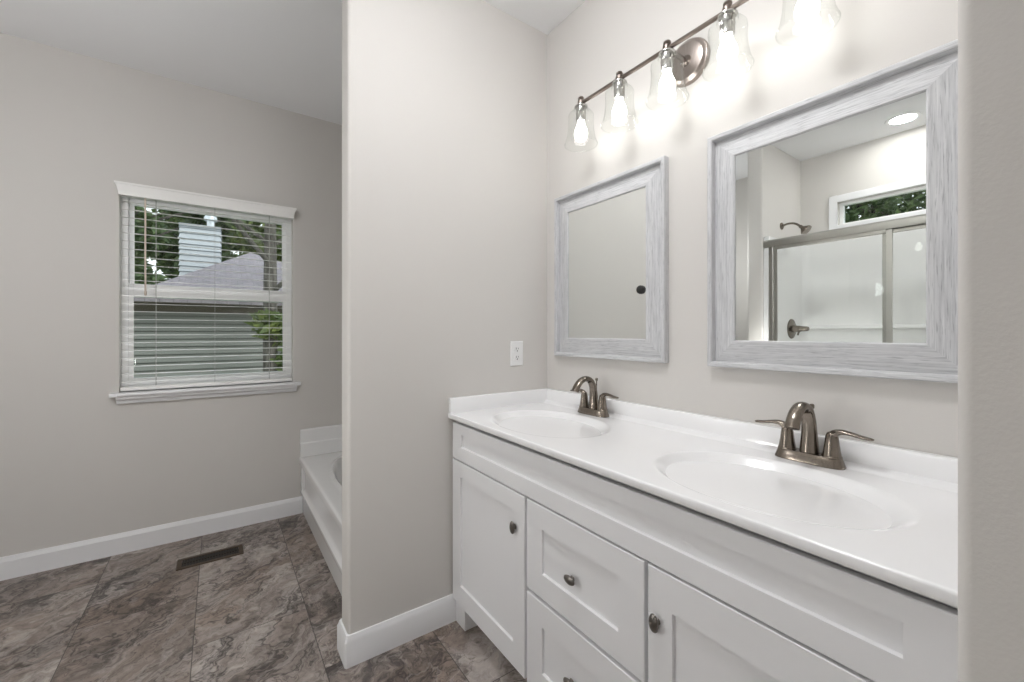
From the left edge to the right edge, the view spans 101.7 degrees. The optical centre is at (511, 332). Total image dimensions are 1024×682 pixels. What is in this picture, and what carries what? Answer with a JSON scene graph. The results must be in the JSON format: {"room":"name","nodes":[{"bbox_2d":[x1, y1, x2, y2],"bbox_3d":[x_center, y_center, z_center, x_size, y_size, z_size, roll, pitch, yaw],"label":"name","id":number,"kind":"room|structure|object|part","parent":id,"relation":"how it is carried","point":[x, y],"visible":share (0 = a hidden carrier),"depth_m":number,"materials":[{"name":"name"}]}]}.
{"room":"bathroom","nodes":[
{"label":"bathroom","id":0,"kind":"room"},
{"bbox_2d":[0,33,341,556],"bbox_3d":[-1.979,-0.130,2.588,2.974,2.740,0.150,0,0,-35],"label":"wall","id":1,"kind":"structure","parent":0,"point":[77,464],"depth_m":2.33,"materials":[{"name":"paint"}]},
{"bbox_2d":[0,496,302,580],"bbox_3d":[-2.245,1.183,2.301,1.968,0.113,0.014,0,0,-35],"label":"baseboard","id":2,"kind":"structure","parent":1,"relation":"attached to","point":[31,562],"depth_m":2.38,"materials":[{"name":"white wood"}]},
{"bbox_2d":[109,381,300,403],"bbox_3d":[-1.843,0.369,2.589,0.945,0.065,0.120,0,0,-35],"label":"trim","id":3,"kind":"structure","parent":1,"relation":"attached to","point":[137,396],"depth_m":2.52,"materials":[{"name":"white wood"}]},
{"bbox_2d":[121,196,291,386],"bbox_3d":[-1.903,-0.239,2.667,0.870,1.158,0.077,0,0,-35],"label":"window","id":4,"kind":"structure","parent":1,"relation":"in","point":[127,326],"depth_m":2.56,"materials":[{"name":"white plastic"}]},
{"bbox_2d":[114,180,296,390],"bbox_3d":[-1.840,-0.251,2.581,0.897,1.163,0.100,0,0,-35],"label":"window blind","id":5,"kind":"object","parent":4,"relation":"attached to","point":[125,189],"visible":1,"depth_m":2.52,"materials":[{"name":"white plastic"}]},
{"bbox_3d":[-2.081,-0.233,2.439,0.002,1.085,0.035,0,0,-35],"label":"ladder cord","id":6,"kind":"part","parent":5,"relation":"part of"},
{"bbox_3d":[-1.854,0.320,2.598,0.858,0.022,0.050,0,0,-35],"label":"rail","id":7,"kind":"part","parent":5,"relation":"part of","materials":[{"name":"white plastic"}]},
{"bbox_3d":[-1.611,-0.233,2.769,0.002,1.085,0.035,0,0,-35],"label":"ladder cord","id":8,"kind":"part","parent":5,"relation":"part of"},
{"bbox_3d":[-1.892,0.013,2.652,0.814,0.597,0.029,0,0,-35],"label":"sash","id":9,"kind":"part","parent":4,"relation":"part of","materials":[{"name":"white plastic"}]},
{"bbox_3d":[-1.909,-0.496,2.676,0.814,0.586,0.030,0,0,-35],"label":"sash","id":10,"kind":"part","parent":4,"relation":"part of","materials":[{"name":"glass"}]},
{"bbox_2d":[0,513,526,681],"bbox_3d":[-0.321,1.270,0.331,3.094,0.060,5.750,0,0,-35],"label":"floor","id":11,"kind":"structure","parent":0,"point":[271,611],"depth_m":1.76,"materials":[{"name":"tile"}]},
{"bbox_2d":[176,544,243,570],"bbox_3d":[-1.659,1.238,2.300,0.300,0.005,0.126,0,0,-35],"label":"floor vent","id":12,"kind":"object","parent":11,"relation":"in","point":[212,556],"visible":1,"depth_m":2.29,"materials":[{"name":"brown metal"}]},
{"bbox_2d":[299,424,341,595],"bbox_3d":[-0.671,0.953,2.526,0.903,0.575,1.452,0,0,-35],"label":"bathtub","id":13,"kind":"object","parent":11,"relation":"on","point":[320,461],"visible":0.17,"depth_m":2.52,"materials":[{"name":"white ceramic"}]},
{"bbox_2d":[453,421,957,681],"bbox_3d":[0.394,0.805,1.309,0.558,0.870,1.534,0,0,-35],"label":"vanity cabinet","id":14,"kind":"object","parent":11,"relation":"on","point":[573,573],"visible":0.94,"depth_m":0.98,"materials":[{"name":"white wood"}]},
{"bbox_3d":[-0.099,0.835,1.576,0.019,0.594,0.512,0,0,-35],"label":"door","id":15,"kind":"part","parent":14,"relation":"part of","materials":[{"name":"white wood"}]},
{"bbox_3d":[0.002,0.654,1.398,0.020,0.043,0.026,0,0,-35],"label":"knob","id":16,"kind":"part","parent":14,"relation":"part of","materials":[{"name":"grey metal"}]},
{"bbox_3d":[0.161,0.987,1.172,0.020,0.026,0.043,0,0,-35],"label":"knob","id":17,"kind":"part","parent":14,"relation":"part of","materials":[{"name":"grey metal"}]},
{"bbox_3d":[0.162,0.695,1.171,0.020,0.026,0.043,0,0,-35],"label":"knob","id":18,"kind":"part","parent":14,"relation":"part of","materials":[{"name":"grey metal"}]},
{"bbox_3d":[0.186,0.984,1.170,0.019,0.296,0.457,0,0,-35],"label":"drawer","id":19,"kind":"part","parent":14,"relation":"part of","materials":[{"name":"white wood"}]},
{"bbox_3d":[0.186,0.681,1.170,0.019,0.286,0.457,0,0,-35],"label":"drawer","id":20,"kind":"part","parent":14,"relation":"part of","materials":[{"name":"white wood"}]},
{"bbox_3d":[0.322,0.657,0.943,0.020,0.043,0.026,0,0,-35],"label":"knob","id":21,"kind":"part","parent":14,"relation":"part of","materials":[{"name":"grey metal"}]},
{"bbox_2d":[448,388,957,608],"bbox_3d":[0.396,0.374,1.312,0.551,0.187,1.545,0,0,-35],"label":"countertop","id":22,"kind":"structure","parent":14,"relation":"on","point":[891,516],"depth_m":1.00,"materials":[{"name":"stone"}]},
{"bbox_2d":[570,376,618,417],"bbox_3d":[0.306,0.264,1.734,0.144,0.164,0.272,0,0,-35],"label":"faucet","id":23,"kind":"object","parent":22,"relation":"on","point":[594,407],"visible":1,"depth_m":1.74,"materials":[{"name":"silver metal"}]},
{"bbox_3d":[0.294,0.284,1.826,0.045,0.074,0.107,0,0,-35],"label":"handle","id":24,"kind":"part","parent":23,"relation":"part of","materials":[{"name":"brown metal"}]},
{"bbox_3d":[0.305,0.253,1.733,0.141,0.142,0.047,0,0,-35],"label":"spout","id":25,"kind":"part","parent":23,"relation":"part of","materials":[{"name":"brown metal"}]},
{"bbox_3d":[0.389,0.284,1.691,0.045,0.074,0.107,0,0,-35],"label":"handle","id":26,"kind":"part","parent":23,"relation":"part of","materials":[{"name":"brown metal"}]},
{"bbox_2d":[755,402,873,469],"bbox_3d":[0.758,0.264,1.090,0.144,0.164,0.272,0,0,-35],"label":"faucet","id":27,"kind":"object","parent":22,"relation":"on","point":[800,413],"visible":1,"depth_m":1.09,"materials":[{"name":"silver metal"}]},
{"bbox_3d":[0.746,0.284,1.183,0.045,0.074,0.107,0,0,-35],"label":"handle","id":28,"kind":"part","parent":27,"relation":"part of","materials":[{"name":"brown metal"}]},
{"bbox_3d":[0.756,0.253,1.089,0.141,0.142,0.047,0,0,-35],"label":"spout","id":29,"kind":"part","parent":27,"relation":"part of","materials":[{"name":"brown metal"}]},
{"bbox_3d":[0.841,0.284,1.048,0.045,0.074,0.107,0,0,-35],"label":"handle","id":30,"kind":"part","parent":27,"relation":"part of","materials":[{"name":"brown metal"}]},
{"bbox_3d":[0.474,0.835,0.760,0.019,0.594,0.524,0,0,-35],"label":"door","id":31,"kind":"part","parent":14,"relation":"part of","materials":[{"name":"white wood"}]},
{"bbox_2d":[0,0,584,124],"bbox_3d":[-0.321,-1.540,0.331,3.094,0.080,5.750,0,0,-35],"label":"ceiling","id":32,"kind":"structure","parent":0,"point":[283,54],"depth_m":2.12,"materials":[{"name":"white paint"}]},
{"bbox_2d":[342,0,546,633],"bbox_3d":[-0.246,-0.130,1.871,0.962,2.740,0.105,0,0,-35],"label":"wall partition","id":33,"kind":"structure","parent":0,"point":[444,102],"depth_m":1.73,"materials":[{"name":"paint"}]},
{"bbox_2d":[337,594,455,668],"bbox_3d":[-0.463,1.183,1.718,0.460,0.113,0.133,0,0,-35],"label":"baseboard","id":34,"kind":"structure","parent":33,"relation":"attached to","point":[360,646],"depth_m":1.64,"materials":[{"name":"white wood"}]},
{"bbox_2d":[510,341,522,365],"bbox_3d":[0.024,0.101,1.991,0.072,0.117,0.008,0,0,-35],"label":"outlet","id":35,"kind":"object","parent":33,"relation":"attached to","point":[516,347],"visible":1,"depth_m":1.99,"materials":[{"name":"white plastic"}]},
{"bbox_2d":[514,346,519,351],"bbox_3d":[0.025,0.082,1.989,0.034,0.028,0.002,0,0,-35],"label":"receptacle","id":36,"kind":"object","parent":35,"relation":"attached to","point":[516,348],"depth_m":1.99,"materials":[{"name":"white plastic"}]},
{"bbox_2d":[547,0,957,457],"bbox_3d":[0.896,-0.130,1.185,0.120,2.740,5.750,0,0,-35],"label":"wall","id":37,"kind":"structure","parent":0,"point":[600,39],"depth_m":1.43,"materials":[{"name":"paint"}]},
{"bbox_2d":[554,155,668,362],"bbox_3d":[0.390,-0.266,1.776,0.028,0.757,0.610,0,0,-35],"label":"wall mirror","id":38,"kind":"object","parent":37,"relation":"attached to","point":[611,234],"visible":1,"depth_m":1.72,"materials":[{"name":"grey wood"}]},
{"bbox_3d":[0.239,-0.266,1.990,0.028,0.757,0.087,0,0,-35],"label":"frame rail","id":39,"kind":"part","parent":38,"relation":"part of","materials":[{"name":"grey wood"}]},
{"bbox_2d":[568,187,645,338],"bbox_3d":[0.390,-0.266,1.777,0.003,0.595,0.448,0,0,-35],"label":"mirror glass","id":40,"kind":"object","parent":38,"relation":"on","point":[607,233],"depth_m":1.75,"materials":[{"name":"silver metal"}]},
{"bbox_3d":[0.390,-0.601,1.776,0.028,0.087,0.610,0,0,-35],"label":"frame rail","id":41,"kind":"part","parent":38,"relation":"part of","materials":[{"name":"grey wood"}]},
{"bbox_3d":[0.390,0.069,1.776,0.028,0.087,0.610,0,0,-35],"label":"frame rail","id":42,"kind":"part","parent":38,"relation":"part of","materials":[{"name":"grey wood"}]},
{"bbox_2d":[636,285,644,293],"bbox_3d":[0.494,-0.165,1.612,0.016,0.034,0.034,0,0,-35],"label":"knob","id":43,"kind":"object","parent":38,"relation":"attached to","point":[640,289],"visible":1,"depth_m":1.60,"materials":[{"name":"black metal"}]},
{"bbox_3d":[0.540,-0.266,1.562,0.028,0.757,0.087,0,0,-35],"label":"frame rail","id":44,"kind":"part","parent":38,"relation":"part of","materials":[{"name":"grey wood"}]},
{"bbox_2d":[564,0,840,144],"bbox_3d":[0.543,-0.898,1.410,0.198,0.250,0.947,0,0,-35],"label":"vanity light","id":45,"kind":"object","parent":37,"relation":"attached to","point":[681,67],"visible":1,"depth_m":1.40,"materials":[{"name":"white glass"}]},
{"bbox_2d":[564,96,597,144],"bbox_3d":[0.285,-0.873,1.724,0.137,0.201,0.137,0,0,-35],"label":"shade","id":46,"kind":"object","parent":45,"relation":"attached to","point":[581,132],"depth_m":1.71,"materials":[{"name":"clear glass"}]},
{"bbox_2d":[602,71,638,121],"bbox_3d":[0.402,-0.873,1.558,0.137,0.201,0.137,0,0,-35],"label":"shade","id":47,"kind":"object","parent":45,"relation":"attached to","point":[619,112],"depth_m":1.54,"materials":[{"name":"clear glass"}]},
{"bbox_2d":[646,39,688,100],"bbox_3d":[0.518,-0.873,1.393,0.137,0.201,0.137,0,0,-35],"label":"shade","id":48,"kind":"object","parent":45,"relation":"attached to","point":[667,84],"depth_m":1.38,"materials":[{"name":"clear glass"}]},
{"bbox_3d":[0.562,-0.946,1.424,0.108,0.039,0.040,0,0,-35],"label":"arm","id":49,"kind":"part","parent":45,"relation":"part of","materials":[{"name":"silver metal"}]},
{"bbox_2d":[702,0,753,76],"bbox_3d":[0.634,-0.873,1.227,0.137,0.201,0.137,0,0,-35],"label":"shade","id":50,"kind":"object","parent":45,"relation":"attached to","point":[728,49],"depth_m":1.21,"materials":[{"name":"clear glass"}]},
{"bbox_2d":[775,0,840,38],"bbox_3d":[0.750,-0.873,1.061,0.137,0.201,0.137,0,0,-35],"label":"shade","id":51,"kind":"object","parent":45,"relation":"attached to","point":[806,11],"depth_m":1.05,"materials":[{"name":"clear glass"}]},
{"bbox_2d":[545,388,957,483],"bbox_3d":[0.612,0.323,1.463,0.023,0.085,1.544,0,0,-35],"label":"backsplash","id":52,"kind":"structure","parent":37,"relation":"attached to","point":[924,464],"depth_m":1.23,"materials":[{"name":"stone"}]},
{"bbox_2d":[707,39,957,382],"bbox_3d":[0.834,-0.266,1.143,0.028,0.757,0.610,0,0,-35],"label":"wall mirror","id":53,"kind":"object","parent":37,"relation":"attached to","point":[832,214],"visible":0.79,"depth_m":1.09,"materials":[{"name":"grey wood"}]},
{"bbox_3d":[0.683,-0.266,1.357,0.028,0.757,0.087,0,0,-35],"label":"frame rail","id":54,"kind":"part","parent":53,"relation":"part of","materials":[{"name":"grey wood"}]},
{"bbox_2d":[735,91,925,342],"bbox_3d":[0.834,-0.266,1.144,0.003,0.595,0.448,0,0,-35],"label":"mirror glass","id":55,"kind":"object","parent":53,"relation":"on","point":[830,211],"depth_m":1.10,"materials":[{"name":"silver metal"}]},
{"bbox_3d":[0.834,-0.601,1.143,0.028,0.087,0.610,0,0,-35],"label":"frame rail","id":56,"kind":"part","parent":53,"relation":"part of","materials":[{"name":"grey wood"}]},
{"bbox_3d":[0.834,0.069,1.143,0.028,0.087,0.610,0,0,-35],"label":"frame rail","id":57,"kind":"part","parent":53,"relation":"part of","materials":[{"name":"grey wood"}]},
{"bbox_3d":[0.984,-0.266,0.929,0.028,0.757,0.087,0,0,-35],"label":"frame rail","id":58,"kind":"part","parent":53,"relation":"part of","materials":[{"name":"grey wood"}]},
{"bbox_2d":[958,0,1023,681],"bbox_3d":[0.755,-0.130,0.537,0.854,2.740,0.132,0,0,-35],"label":"wall","id":59,"kind":"structure","parent":0,"point":[990,32],"depth_m":0.33,"materials":[{"name":"paint"}]},
{"label":"outside","id":60,"kind":"structure","parent":0,"visible":0},
{"bbox_3d":[-5.745,2.790,8.185,44.000,0.100,60.000,0,0,-35],"label":"ground","id":61,"kind":"structure","parent":60,"visible":0},
{"bbox_2d":[135,206,184,284],"bbox_3d":[-12.030,-1.907,12.372,4.654,9.294,3.535,0,0,-35],"label":"tree","id":62,"kind":"object","parent":61,"relation":"on","point":[139,275],"visible":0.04,"depth_m":12.59,"materials":[{"name":"green plant"}]},
{"bbox_2d":[149,209,241,280],"bbox_3d":[-12.830,-2.815,16.642,4.050,11.110,3.767,0,0,-20],"label":"tree","id":63,"kind":"object","parent":61,"relation":"on","point":[172,272],"visible":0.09,"depth_m":15.80,"materials":[{"name":"green plant"}]},
{"bbox_2d":[134,215,282,377],"bbox_3d":[-5.481,-0.045,9.898,4.600,5.570,7.300,0,0,-35],"label":"house","id":64,"kind":"structure","parent":61,"relation":"on","point":[207,310],"depth_m":6.54,"materials":[{"name":"grey"}]},
{"bbox_2d":[223,220,281,261],"bbox_3d":[-8.070,-2.058,15.318,3.703,9.596,4.426,0,0,40],"label":"tree","id":65,"kind":"object","parent":61,"relation":"on","point":[234,239],"visible":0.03,"depth_m":13.87,"materials":[{"name":"green plant"}]},
{"bbox_2d":[229,218,282,371],"bbox_3d":[-3.282,-1.022,6.194,3.745,7.523,3.228,0,0,-35],"label":"tree","id":66,"kind":"object","parent":61,"relation":"on","point":[261,322],"visible":0.08,"depth_m":6.00,"materials":[{"name":"green plant"}]}
]}

